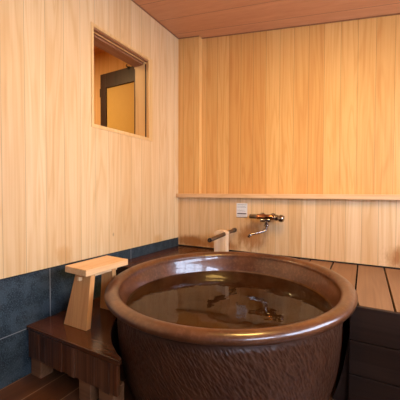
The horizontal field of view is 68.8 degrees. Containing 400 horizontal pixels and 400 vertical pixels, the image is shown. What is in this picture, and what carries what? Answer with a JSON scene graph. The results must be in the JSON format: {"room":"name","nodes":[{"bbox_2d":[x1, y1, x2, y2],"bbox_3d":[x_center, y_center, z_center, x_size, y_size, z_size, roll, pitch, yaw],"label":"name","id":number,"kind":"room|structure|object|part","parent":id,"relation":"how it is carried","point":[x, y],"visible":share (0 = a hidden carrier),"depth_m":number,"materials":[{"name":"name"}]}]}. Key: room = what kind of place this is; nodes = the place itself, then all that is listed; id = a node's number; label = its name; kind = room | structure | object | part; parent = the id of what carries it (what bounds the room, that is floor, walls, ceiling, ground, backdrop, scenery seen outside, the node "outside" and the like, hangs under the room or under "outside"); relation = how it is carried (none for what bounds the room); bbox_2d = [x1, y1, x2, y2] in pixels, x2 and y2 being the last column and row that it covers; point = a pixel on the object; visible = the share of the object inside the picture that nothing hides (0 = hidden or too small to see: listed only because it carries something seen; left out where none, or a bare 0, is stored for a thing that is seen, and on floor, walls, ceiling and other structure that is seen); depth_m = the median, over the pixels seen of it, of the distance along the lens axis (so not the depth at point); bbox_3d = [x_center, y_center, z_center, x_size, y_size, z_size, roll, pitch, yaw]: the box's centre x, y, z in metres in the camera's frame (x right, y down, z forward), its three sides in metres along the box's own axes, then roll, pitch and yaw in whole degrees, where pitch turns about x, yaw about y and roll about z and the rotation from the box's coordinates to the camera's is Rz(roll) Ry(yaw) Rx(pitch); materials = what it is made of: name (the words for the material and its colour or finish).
{"room":"spa","nodes":[
{"label":"spa","id":0,"kind":"room"},
{"bbox_2d":[0,0,177,278],"bbox_3d":[-1.094,-0.601,1.280,0.150,1.970,3.470,1,2,29],"label":"wall","id":1,"kind":"structure","parent":0,"point":[72,190],"depth_m":1.73,"materials":[{"name":"beige wood"}]},
{"bbox_2d":[0,237,177,279],"bbox_3d":[-1.013,0.384,1.297,0.004,0.004,3.299,1,2,29],"label":"trim","id":2,"kind":"structure","parent":1,"relation":"attached to","point":[177,237],"depth_m":1.75,"materials":[{"name":"beige wood"}]},
{"bbox_2d":[0,238,178,388],"bbox_3d":[-1.098,0.649,1.311,0.150,0.530,3.470,1,2,29],"label":"wall","id":3,"kind":"structure","parent":1,"relation":"attached to","point":[26,299],"depth_m":1.51,"materials":[{"name":"tile"}]},
{"bbox_2d":[91,22,152,141],"bbox_3d":[-0.602,-0.799,2.143,0.155,0.657,0.608,1,2,29],"label":"window","id":4,"kind":"structure","parent":1,"relation":"in","point":[102,39],"depth_m":2.32,"materials":[{"name":"brown wood"}]},
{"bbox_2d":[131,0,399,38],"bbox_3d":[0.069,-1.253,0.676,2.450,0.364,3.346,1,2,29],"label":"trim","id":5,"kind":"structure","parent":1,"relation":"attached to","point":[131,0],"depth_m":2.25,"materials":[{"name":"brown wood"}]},
{"bbox_2d":[179,244,399,327],"bbox_3d":[0.958,0.665,2.190,2.570,0.466,0.162,1,2,29],"label":"trim","id":6,"kind":"structure","parent":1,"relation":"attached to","point":[346,324],"depth_m":2.06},
{"bbox_2d":[94,46,104,54],"bbox_3d":[-1.956,-1.611,2.184,2.270,0.061,2.840,1,2,29],"label":"ceiling","id":7,"kind":"structure","parent":0,"point":[97,50],"depth_m":3.13,"materials":[{"name":"brown wood"}]},
{"bbox_2d":[94,52,130,124],"bbox_3d":[-1.240,-0.373,3.371,2.150,2.469,0.120,1,2,29],"label":"wall","id":8,"kind":"structure","parent":0,"point":[104,62],"depth_m":3.20,"materials":[{"name":"brown wood"}]},
{"bbox_2d":[100,66,133,133],"bbox_3d":[-0.717,-0.234,2.990,0.840,2.215,0.035,1,2,29],"label":"door","id":9,"kind":"structure","parent":8,"relation":"in","point":[116,87],"depth_m":3.04,"materials":[{"name":"brown wood"}]},
{"bbox_3d":[-0.707,-0.158,2.995,0.665,2.062,0.016,1,2,29],"label":"panel","id":10,"kind":"part","parent":9,"relation":"part of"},
{"bbox_2d":[0,327,349,399],"bbox_3d":[0.050,0.962,0.740,2.720,0.060,3.590,1,2,29],"label":"floor","id":11,"kind":"structure","parent":0,"point":[57,385],"depth_m":1.43,"materials":[{"name":"brown wood"}]},
{"bbox_2d":[26,297,123,399],"bbox_3d":[-0.474,0.778,1.600,0.652,0.262,0.571,1,2,29],"label":"bench","id":12,"kind":"object","parent":11,"relation":"on","point":[92,356],"visible":0.91,"depth_m":1.38,"materials":[{"name":"brown wood"}]},
{"bbox_3d":[-0.828,0.854,1.534,0.083,0.110,0.070,1,2,29],"label":"leg","id":13,"kind":"part","parent":12,"relation":"part of","materials":[{"name":"brown wood"}]},
{"bbox_3d":[-0.507,0.860,1.353,0.075,0.110,0.070,1,2,29],"label":"leg","id":14,"kind":"part","parent":12,"relation":"part of","materials":[{"name":"brown wood"}]},
{"bbox_2d":[64,255,127,330],"bbox_3d":[-0.560,0.492,1.600,0.191,0.308,0.298,1,2,28],"label":"stool","id":15,"kind":"object","parent":12,"relation":"on","point":[79,310],"visible":0.94,"depth_m":1.50,"materials":[{"name":"brown wood"}]},
{"bbox_3d":[-0.622,0.512,1.505,0.173,0.274,0.056,1,2,28],"label":"leg","id":16,"kind":"part","parent":15,"relation":"part of","materials":[{"name":"brown wood"}]},
{"bbox_3d":[-0.555,0.356,1.594,0.181,0.034,0.298,1,2,28],"label":"seat","id":17,"kind":"part","parent":15,"relation":"part of","materials":[{"name":"brown wood"}]},
{"bbox_3d":[-0.541,0.507,1.711,0.120,0.274,0.050,1,2,28],"label":"leg","id":18,"kind":"part","parent":15,"relation":"part of","materials":[{"name":"brown wood"}]},
{"bbox_3d":[-0.389,0.862,1.286,0.085,0.110,0.070,1,2,29],"label":"leg","id":19,"kind":"part","parent":12,"relation":"part of","materials":[{"name":"brown wood"}]},
{"bbox_2d":[104,251,357,399],"bbox_3d":[0.142,0.651,1.590,1.256,0.519,1.246,0,1,8],"label":"bathtub","id":20,"kind":"object","parent":11,"relation":"on","point":[222,325],"visible":1,"depth_m":1.21,"materials":[{"name":"brown ceramic"}]},
{"bbox_2d":[116,245,399,399],"bbox_3d":[0.658,0.680,1.779,2.446,0.455,0.848,1,2,29],"label":"deck","id":21,"kind":"object","parent":11,"relation":"on","point":[371,367],"visible":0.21,"depth_m":1.28,"materials":[{"name":"brown wood"}]},
{"bbox_2d":[214,230,228,251],"bbox_3d":[0.172,0.339,2.318,0.105,0.198,0.060,1,2,29],"label":"block","id":22,"kind":"object","parent":21,"relation":"on","point":[221,244],"visible":0.8,"depth_m":2.30,"materials":[{"name":"beige wood"}]},
{"bbox_2d":[208,228,236,242],"bbox_3d":[0.180,0.267,2.262,0.038,0.062,0.446,1,2,31],"label":"pipe","id":23,"kind":"object","parent":22,"relation":"attached to","point":[232,230],"visible":1,"depth_m":2.20,"materials":[{"name":"brown metal"}]},
{"bbox_2d":[133,0,399,37],"bbox_3d":[0.057,-1.299,0.684,2.720,0.477,3.590,1,2,29],"label":"ceiling","id":24,"kind":"structure","parent":0,"point":[183,18],"depth_m":2.12,"materials":[{"name":"brown wood"}]},
{"bbox_2d":[201,15,399,194],"bbox_3d":[0.972,-0.842,2.169,2.570,1.720,0.124,1,2,29],"label":"wall","id":25,"kind":"structure","parent":0,"point":[313,109],"depth_m":2.20,"materials":[{"name":"wood"}]},
{"bbox_2d":[178,36,201,193],"bbox_3d":[-0.093,-0.802,2.672,0.223,1.510,0.046,1,2,29],"label":"trim","id":26,"kind":"structure","parent":25,"relation":"attached to","point":[189,49],"depth_m":2.65,"materials":[{"name":"wood"}]},
{"bbox_2d":[176,194,399,199],"bbox_3d":[0.865,-0.024,2.125,2.449,0.034,0.090,1,2,29],"label":"trim","id":27,"kind":"structure","parent":25,"relation":"attached to","point":[268,196],"depth_m":2.15,"materials":[{"name":"beige wood"}]},
{"bbox_2d":[178,197,399,267],"bbox_3d":[0.958,0.212,2.175,2.569,0.440,0.170,1,2,29],"label":"wall","id":28,"kind":"structure","parent":25,"relation":"attached to","point":[367,232],"depth_m":2.17,"materials":[{"name":"beige wood"}]},
{"bbox_2d":[236,203,246,217],"bbox_3d":[0.346,0.087,2.417,0.094,0.118,0.002,1,2,29],"label":"label","id":29,"kind":"object","parent":28,"relation":"attached to","point":[241,207],"visible":1,"depth_m":2.42,"materials":[{"name":"paper"}]},
{"bbox_2d":[247,213,284,237],"bbox_3d":[0.505,0.196,2.233,0.270,0.184,0.171,1,2,29],"label":"mixer tap","id":30,"kind":"object","parent":28,"relation":"attached to","point":[266,218],"visible":1,"depth_m":2.23,"materials":[{"name":"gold metal"}]},
{"bbox_3d":[0.416,0.129,2.295,0.053,0.035,0.035,1,2,29],"label":"temperature knob","id":31,"kind":"part","parent":30,"relation":"part of","materials":[{"name":"brown metal"}]},
{"bbox_3d":[0.440,0.243,2.233,0.163,0.090,0.024,0,1,-7],"label":"spout","id":32,"kind":"part","parent":30,"relation":"part of","materials":[{"name":"silver metal"}]},
{"bbox_3d":[0.594,0.138,2.192,0.077,0.057,0.056,1,2,29],"label":"flow handle","id":33,"kind":"part","parent":30,"relation":"part of","materials":[{"name":"silver metal"}]}
]}

